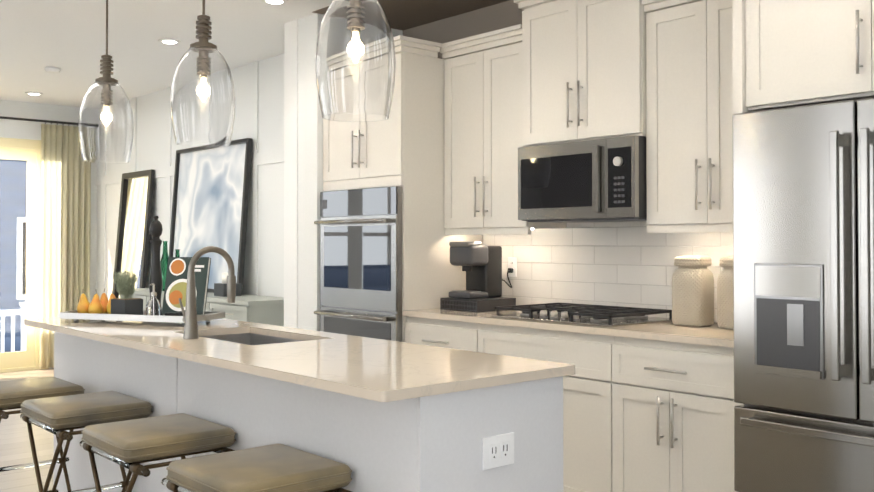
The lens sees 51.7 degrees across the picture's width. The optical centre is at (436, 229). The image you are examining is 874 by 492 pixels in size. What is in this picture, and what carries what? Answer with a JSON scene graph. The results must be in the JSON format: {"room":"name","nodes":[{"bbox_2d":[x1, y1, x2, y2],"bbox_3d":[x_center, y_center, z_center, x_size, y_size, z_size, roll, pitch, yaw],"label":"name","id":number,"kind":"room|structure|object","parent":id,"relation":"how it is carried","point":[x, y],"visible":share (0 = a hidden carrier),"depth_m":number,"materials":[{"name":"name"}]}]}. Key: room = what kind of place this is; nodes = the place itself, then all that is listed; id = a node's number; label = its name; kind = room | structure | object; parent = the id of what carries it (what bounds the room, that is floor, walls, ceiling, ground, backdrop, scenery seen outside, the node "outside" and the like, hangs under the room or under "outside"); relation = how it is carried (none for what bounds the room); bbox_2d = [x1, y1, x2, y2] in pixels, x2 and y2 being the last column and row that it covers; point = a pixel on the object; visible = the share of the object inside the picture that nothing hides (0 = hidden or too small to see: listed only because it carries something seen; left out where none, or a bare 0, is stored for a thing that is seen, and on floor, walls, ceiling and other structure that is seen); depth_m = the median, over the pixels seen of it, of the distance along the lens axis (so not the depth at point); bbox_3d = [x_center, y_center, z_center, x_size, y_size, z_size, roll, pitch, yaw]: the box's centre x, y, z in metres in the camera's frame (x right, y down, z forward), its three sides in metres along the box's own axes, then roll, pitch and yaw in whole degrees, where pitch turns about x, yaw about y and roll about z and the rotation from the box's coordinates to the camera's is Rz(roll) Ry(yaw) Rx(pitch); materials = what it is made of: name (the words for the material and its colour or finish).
{"room":"kitchen","nodes":[
{"label":"kitchen","id":0,"kind":"room"},
{"bbox_2d":[0,368,53,491],"bbox_3d":[-2.755,1.366,3.126,7.800,0.060,11.050,1,-1,-41],"label":"floor","id":1,"kind":"structure","parent":0,"point":[15,447],"depth_m":5.66,"materials":[{"name":"brown wood"}]},
{"bbox_2d":[0,377,84,491],"bbox_3d":[-1.842,1.022,4.031,0.399,0.655,0.548,1,-1,-41],"label":"stool","id":2,"kind":"object","parent":1,"relation":"on","point":[15,394],"visible":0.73,"depth_m":3.98,"materials":[{"name":"leather"}]},
{"bbox_2d":[20,391,152,491],"bbox_3d":[-1.412,1.016,3.624,0.399,0.655,0.548,1,-1,-41],"label":"stool","id":3,"kind":"object","parent":1,"relation":"on","point":[58,416],"visible":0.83,"depth_m":3.53,"materials":[{"name":"leather"}]},
{"bbox_2d":[79,413,235,491],"bbox_3d":[-0.964,1.008,3.113,0.399,0.655,0.548,1,-1,-41],"label":"stool","id":4,"kind":"object","parent":1,"relation":"on","point":[131,445],"visible":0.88,"depth_m":3.01,"materials":[{"name":"leather"}]},
{"bbox_2d":[120,288,283,325],"bbox_3d":[-1.900,0.955,7.220,0.454,0.885,2.260,1,-1,-41],"label":"sideboard","id":5,"kind":"object","parent":1,"relation":"on","point":[269,310],"visible":0.12,"depth_m":6.42,"materials":[{"name":"white wood"}]},
{"bbox_2d":[112,169,154,297],"bbox_3d":[-2.946,0.428,8.639,0.190,1.977,0.690,1,-1,-41],"label":"floor mirror","id":6,"kind":"object","parent":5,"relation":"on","point":[134,221],"visible":0.48,"depth_m":8.66,"materials":[{"name":"silver metal"}]},
{"bbox_2d":[160,241,168,290],"bbox_3d":[-2.301,0.307,7.630,0.110,0.420,0.110,1,-1,-41],"label":"bottle","id":7,"kind":"object","parent":5,"relation":"on","point":[164,261],"visible":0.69,"depth_m":7.59,"materials":[{"name":"green glass"}]},
{"bbox_2d":[175,249,179,256],"bbox_3d":[-2.172,0.341,7.543,0.100,0.350,0.100,1,-1,-41],"label":"bottle","id":8,"kind":"object","parent":5,"relation":"on","point":[177,254],"visible":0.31,"depth_m":7.53,"materials":[{"name":"green glass"}]},
{"bbox_2d":[169,138,252,294],"bbox_3d":[-1.916,-0.099,7.508,0.126,1.226,1.276,1,-1,-41],"label":"framed painting","id":9,"kind":"object","parent":5,"relation":"on","point":[210,201],"visible":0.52,"depth_m":7.44},
{"bbox_2d":[214,273,240,296],"bbox_3d":[-1.599,0.414,6.888,0.150,0.185,0.150,1,-1,-41],"label":"candle","id":10,"kind":"object","parent":5,"relation":"on","point":[220,289],"visible":0.67,"depth_m":6.85,"materials":[{"name":"wax"}]},
{"bbox_2d":[161,443,351,491],"bbox_3d":[-0.515,1.000,2.602,0.399,0.655,0.548,1,-1,-41],"label":"stool","id":11,"kind":"object","parent":1,"relation":"on","point":[277,467],"visible":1,"depth_m":2.54,"materials":[{"name":"leather"}]},
{"bbox_2d":[53,333,574,491],"bbox_3d":[-0.756,0.902,3.636,0.592,0.883,2.853,1,-1,-41],"label":"kitchen island","id":12,"kind":"object","parent":1,"relation":"on","point":[377,415],"depth_m":2.70,"materials":[{"name":"paint"}]},
{"bbox_2d":[24,317,574,404],"bbox_3d":[-0.805,0.443,3.612,0.754,0.028,2.890,1,-1,-41],"label":"island countertop","id":13,"kind":"structure","parent":12,"relation":"on","point":[369,369],"depth_m":2.95,"materials":[{"name":"beige stone"}]},
{"bbox_2d":[58,309,224,325],"bbox_3d":[-1.401,0.415,4.281,0.780,0.046,0.294,0,-1,19],"label":"tray","id":14,"kind":"object","parent":13,"relation":"on","point":[207,316],"visible":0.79,"depth_m":4.16,"materials":[{"name":"grey"}]},
{"bbox_2d":[77,294,89,312],"bbox_3d":[-1.702,0.350,4.349,0.066,0.128,0.065,1,-1,-41],"label":"pear","id":15,"kind":"object","parent":14,"relation":"on","point":[83,305],"visible":0.79,"depth_m":4.33,"materials":[{"name":"orange food"}]},
{"bbox_2d":[88,291,102,313],"bbox_3d":[-1.631,0.349,4.304,0.065,0.128,0.066,1,-1,-41],"label":"pear","id":16,"kind":"object","parent":14,"relation":"on","point":[95,305],"visible":0.83,"depth_m":4.29,"materials":[{"name":"food"}]},
{"bbox_2d":[100,289,108,313],"bbox_3d":[-1.623,0.350,4.396,0.065,0.128,0.066,1,-1,-41],"label":"pear","id":17,"kind":"object","parent":14,"relation":"on","point":[104,300],"visible":0.62,"depth_m":4.38,"materials":[{"name":"orange food"}]},
{"bbox_2d":[107,289,115,313],"bbox_3d":[-1.558,0.350,4.344,0.065,0.128,0.066,1,-1,-41],"label":"pear","id":18,"kind":"object","parent":14,"relation":"on","point":[112,296],"visible":0.44,"depth_m":4.32,"materials":[{"name":"food"}]},
{"bbox_2d":[111,271,142,314],"bbox_3d":[-1.478,0.304,4.288,0.131,0.224,0.137,1,-1,-41],"label":"herb pot","id":19,"kind":"object","parent":14,"relation":"on","point":[127,303],"visible":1,"depth_m":4.26,"materials":[{"name":"green plant"}]},
{"bbox_2d":[146,283,160,314],"bbox_3d":[-1.312,0.331,4.172,0.068,0.166,0.068,1,-1,-41],"label":"glass soap dispenser","id":20,"kind":"object","parent":14,"relation":"on","point":[153,306],"visible":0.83,"depth_m":4.15,"materials":[{"name":"clear glass"}]},
{"bbox_2d":[149,216,162,314],"bbox_3d":[-1.347,0.174,4.319,0.072,0.483,0.072,1,-1,-41],"label":"pepper mill","id":21,"kind":"object","parent":14,"relation":"on","point":[155,230],"visible":0.79,"depth_m":4.30,"materials":[{"name":"black wood"}]},
{"bbox_2d":[162,257,210,315],"bbox_3d":[-1.183,0.273,4.264,0.206,0.285,0.124,0,-1,11],"label":"cookbook","id":22,"kind":"object","parent":14,"relation":"on","point":[176,281],"visible":0.81,"depth_m":4.25,"materials":[{"name":"paper"}]},
{"bbox_2d":[179,246,235,338],"bbox_3d":[-0.917,0.247,3.613,0.224,0.362,0.094,1,-1,-41],"label":"gooseneck faucet","id":23,"kind":"object","parent":13,"relation":"on","point":[189,313],"visible":1,"depth_m":3.54,"materials":[{"name":"grey metal"}]},
{"bbox_2d":[198,329,319,344],"bbox_3d":[-0.760,0.567,3.677,0.433,0.242,0.734,1,-1,-41],"label":"sink","id":24,"kind":"object","parent":13,"relation":"in","point":[245,336],"depth_m":3.97,"materials":[{"name":"silver metal"}]},
{"bbox_2d":[482,432,514,470],"bbox_3d":[0.176,0.630,2.566,0.125,0.090,0.009,1,-1,-41],"label":"outlet plate","id":25,"kind":"object","parent":12,"relation":"attached to","point":[498,448],"depth_m":2.56,"materials":[{"name":"white plastic"}]},
{"bbox_2d":[323,35,481,341],"bbox_3d":[-0.220,0.154,5.487,0.679,2.435,0.826,1,-1,-41],"label":"tall cabinet","id":26,"kind":"object","parent":1,"relation":"on","point":[402,145],"visible":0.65,"depth_m":5.16,"materials":[{"name":"paint"}]},
{"bbox_2d":[314,186,401,341],"bbox_3d":[-0.483,0.416,5.285,0.112,1.305,0.750,1,-1,-41],"label":"double wall oven","id":27,"kind":"object","parent":26,"relation":"in","point":[360,262],"visible":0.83,"depth_m":5.24,"materials":[{"name":"silver metal"}]},
{"bbox_2d":[405,316,484,352],"bbox_3d":[0.261,0.922,4.978,0.610,0.882,0.648,1,-1,-41],"label":"base cabinet","id":28,"kind":"object","parent":1,"relation":"on","point":[469,336],"depth_m":4.77,"materials":[{"name":"paint"}]},
{"bbox_2d":[485,324,624,491],"bbox_3d":[0.714,0.915,4.462,0.610,0.882,0.969,1,-1,-41],"label":"base cabinet","id":29,"kind":"object","parent":1,"relation":"on","point":[594,396],"depth_m":4.06,"materials":[{"name":"paint"}]},
{"bbox_2d":[625,337,734,491],"bbox_3d":[1.176,0.907,3.936,0.610,0.882,0.675,1,-1,-41],"label":"base cabinet","id":30,"kind":"object","parent":1,"relation":"on","point":[643,415],"depth_m":3.69,"materials":[{"name":"paint"}]},
{"bbox_2d":[402,308,733,347],"bbox_3d":[0.717,0.457,4.453,0.624,0.030,2.047,1,-1,-41],"label":"countertop","id":31,"kind":"structure","parent":30,"relation":"on","point":[714,334],"depth_m":4.03,"materials":[{"name":"stone"}]},
{"bbox_2d":[440,297,515,311],"bbox_3d":[0.231,0.417,5.074,0.300,0.066,0.300,1,-1,-41],"label":"pod drawer","id":32,"kind":"object","parent":31,"relation":"on","point":[476,305],"visible":0.92,"depth_m":4.96,"materials":[{"name":"plastic"}]},
{"bbox_2d":[449,242,501,298],"bbox_3d":[0.216,0.226,5.090,0.265,0.315,0.184,1,-1,-41],"label":"coffee maker","id":33,"kind":"object","parent":32,"relation":"on","point":[480,263],"visible":1,"depth_m":5.04,"materials":[{"name":"grey plastic"}]},
{"bbox_2d":[491,303,671,326],"bbox_3d":[0.718,0.414,4.450,0.520,0.052,0.760,1,-1,-41],"label":"gas cooktop","id":34,"kind":"object","parent":31,"relation":"in","point":[595,315],"visible":0.96,"depth_m":4.33,"materials":[{"name":"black metal"}]},
{"bbox_2d":[672,255,713,326],"bbox_3d":[1.171,0.276,4.125,0.172,0.319,0.172,1,-1,-41],"label":"jar","id":35,"kind":"object","parent":31,"relation":"on","point":[692,291],"visible":1,"depth_m":4.06,"materials":[{"name":"beige ceramic"}]},
{"bbox_2d":[717,256,733,329],"bbox_3d":[1.331,0.274,3.958,0.169,0.319,0.169,1,-1,-41],"label":"jar","id":36,"kind":"object","parent":31,"relation":"on","point":[725,318],"visible":0.42,"depth_m":3.92,"materials":[{"name":"beige ceramic"}]},
{"bbox_2d":[732,0,873,491],"bbox_3d":[1.714,0.040,3.282,0.680,2.595,1.133,1,-1,-41],"label":"tall cabinet","id":37,"kind":"object","parent":1,"relation":"on","point":[789,53],"visible":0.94,"depth_m":3.30,"materials":[{"name":"paint"}]},
{"bbox_2d":[733,97,873,491],"bbox_3d":[1.655,0.452,3.226,0.793,1.770,0.915,1,-1,-41],"label":"refrigerator","id":38,"kind":"object","parent":1,"relation":"on","point":[803,245],"visible":1,"depth_m":3.14,"materials":[{"name":"silver metal"}]},
{"bbox_2d":[0,100,96,368],"bbox_3d":[-6.469,0.036,7.161,7.510,2.720,0.116,1,-1,-41],"label":"wall","id":39,"kind":"structure","parent":0,"point":[19,129],"depth_m":9.24,"materials":[{"name":"white paint"}]},
{"bbox_2d":[0,137,48,372],"bbox_3d":[-4.774,0.248,8.631,2.020,2.340,0.105,1,-1,-41],"label":"window frame","id":40,"kind":"structure","parent":39,"relation":"in","point":[20,214],"depth_m":9.12,"materials":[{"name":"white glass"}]},
{"bbox_2d":[0,116,77,125],"bbox_3d":[-4.686,-1.109,8.611,2.840,0.050,0.112,1,-1,-41],"label":"curtain rod","id":41,"kind":"object","parent":39,"relation":"attached to","point":[46,121],"visible":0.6,"depth_m":9.14,"materials":[{"name":"black metal"}]},
{"bbox_2d":[39,124,90,368],"bbox_3d":[-3.828,0.168,9.298,0.506,2.480,0.070,1,-1,-41],"label":"curtain","id":42,"kind":"object","parent":41,"relation":"hanging from","point":[65,216],"visible":0.69,"depth_m":9.27,"materials":[{"name":"beige fabric"}]},
{"bbox_2d":[95,54,283,299],"bbox_3d":[-2.052,0.049,8.018,0.318,2.720,4.650,1,-1,-41],"label":"wall","id":43,"kind":"structure","parent":0,"point":[259,106],"depth_m":7.21,"materials":[{"name":"white paint"}]},
{"bbox_2d":[0,0,508,106],"bbox_3d":[-2.755,-1.422,3.168,7.800,0.084,11.050,1,-1,-41],"label":"ceiling","id":44,"kind":"structure","parent":0,"point":[66,37],"depth_m":6.18,"materials":[{"name":"white paint"}]},
{"bbox_2d":[25,92,42,94],"bbox_3d":[-3.841,-1.295,8.591,0.155,0.012,0.155,-1,-1,43],"label":"recessed light","id":45,"kind":"object","parent":44,"relation":"in","point":[29,93],"depth_m":8.56,"materials":[{"name":"white"}]},
{"bbox_2d":[45,67,60,72],"bbox_3d":[-3.142,-1.302,7.369,0.119,0.033,0.119,0,-1,28],"label":"recessed light","id":46,"kind":"object","parent":44,"relation":"in","point":[48,69],"depth_m":7.33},
{"bbox_2d":[78,0,133,163],"bbox_3d":[-1.710,-0.855,4.667,0.270,1.008,0.270,1,-1,-41],"label":"pendant light","id":47,"kind":"object","parent":44,"relation":"hanging from","point":[106,126],"visible":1,"depth_m":4.57,"materials":[{"name":"clear glass"}]},
{"bbox_2d":[158,38,180,43],"bbox_3d":[-1.890,-1.328,6.366,0.155,0.012,0.155,-1,-1,43],"label":"recessed light","id":48,"kind":"object","parent":44,"relation":"in","point":[162,40],"depth_m":6.34,"materials":[{"name":"white"}]},
{"bbox_2d":[170,0,235,146],"bbox_3d":[-0.998,-0.868,3.856,0.270,1.008,0.270,1,-1,-41],"label":"pendant light","id":49,"kind":"object","parent":44,"relation":"hanging from","point":[203,101],"visible":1,"depth_m":3.75,"materials":[{"name":"clear glass"}]},
{"bbox_2d":[262,0,287,4],"bbox_3d":[-0.954,-1.344,5.298,0.155,0.012,0.155,-1,-1,43],"label":"recessed light","id":50,"kind":"object","parent":44,"relation":"in","point":[275,2],"depth_m":5.31,"materials":[{"name":"white"}]},
{"bbox_2d":[315,0,395,121],"bbox_3d":[-0.273,-0.880,3.029,0.270,1.008,0.270,1,-1,-41],"label":"pendant light","id":51,"kind":"object","parent":44,"relation":"hanging from","point":[355,63],"visible":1,"depth_m":2.92,"materials":[{"name":"clear glass"}]},
{"bbox_2d":[284,13,402,330],"bbox_3d":[-0.575,0.018,5.978,0.788,2.720,0.374,1,-1,-41],"label":"wall","id":52,"kind":"structure","parent":0,"point":[303,153],"depth_m":5.72,"materials":[{"name":"white paint"}]},
{"bbox_2d":[403,0,716,322],"bbox_3d":[1.794,-0.014,3.798,0.100,2.720,6.030,1,-1,-41],"label":"wall","id":53,"kind":"structure","parent":0,"point":[506,14],"depth_m":5.55,"materials":[{"name":"beige paint"}]},
{"bbox_2d":[440,32,565,231],"bbox_3d":[0.375,-0.515,5.094,0.315,1.020,0.656,1,-1,-41],"label":"upper cabinet","id":54,"kind":"object","parent":53,"relation":"attached to","point":[481,156],"depth_m":4.99,"materials":[{"name":"paint"}]},
{"bbox_2d":[516,0,647,151],"bbox_3d":[0.824,-0.811,4.556,0.354,0.764,0.747,1,-1,-41],"label":"upper cabinet","id":55,"kind":"object","parent":53,"relation":"attached to","point":[580,63],"depth_m":4.42,"materials":[{"name":"paint"}]},
{"bbox_2d":[518,135,646,222],"bbox_3d":[0.799,-0.235,4.526,0.419,0.385,0.739,1,-1,-41],"label":"over-the-range microwave","id":56,"kind":"object","parent":55,"relation":"attached to","point":[601,180],"visible":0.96,"depth_m":4.36,"materials":[{"name":"silver metal"}]},
{"bbox_2d":[483,221,732,321],"bbox_3d":[0.957,0.199,4.667,0.008,0.488,2.046,1,-1,-41],"label":"tile backsplash","id":57,"kind":"structure","parent":53,"relation":"attached to","point":[626,264],"depth_m":4.75,"materials":[{"name":"white tile"}]},
{"bbox_2d":[508,257,516,276],"bbox_3d":[0.438,0.217,5.245,0.007,0.114,0.070,1,-1,-41],"label":"wall outlet plate","id":58,"kind":"object","parent":57,"relation":"attached to","point":[512,262],"visible":0.9,"depth_m":5.24,"materials":[{"name":"white plastic"}]},
{"bbox_2d":[502,268,512,287],"bbox_3d":[0.402,0.279,5.181,0.129,0.114,0.073,1,-1,-41],"label":"plug","id":59,"kind":"object","parent":58,"relation":"attached to","point":[510,270],"visible":0.92,"depth_m":5.18,"materials":[{"name":"black plastic"}]},
{"bbox_2d":[644,0,732,227],"bbox_3d":[1.297,-0.531,4.042,0.315,1.020,0.641,1,-1,-41],"label":"upper cabinet","id":60,"kind":"object","parent":53,"relation":"attached to","point":[658,74],"depth_m":4.01,"materials":[{"name":"paint"}]}
]}

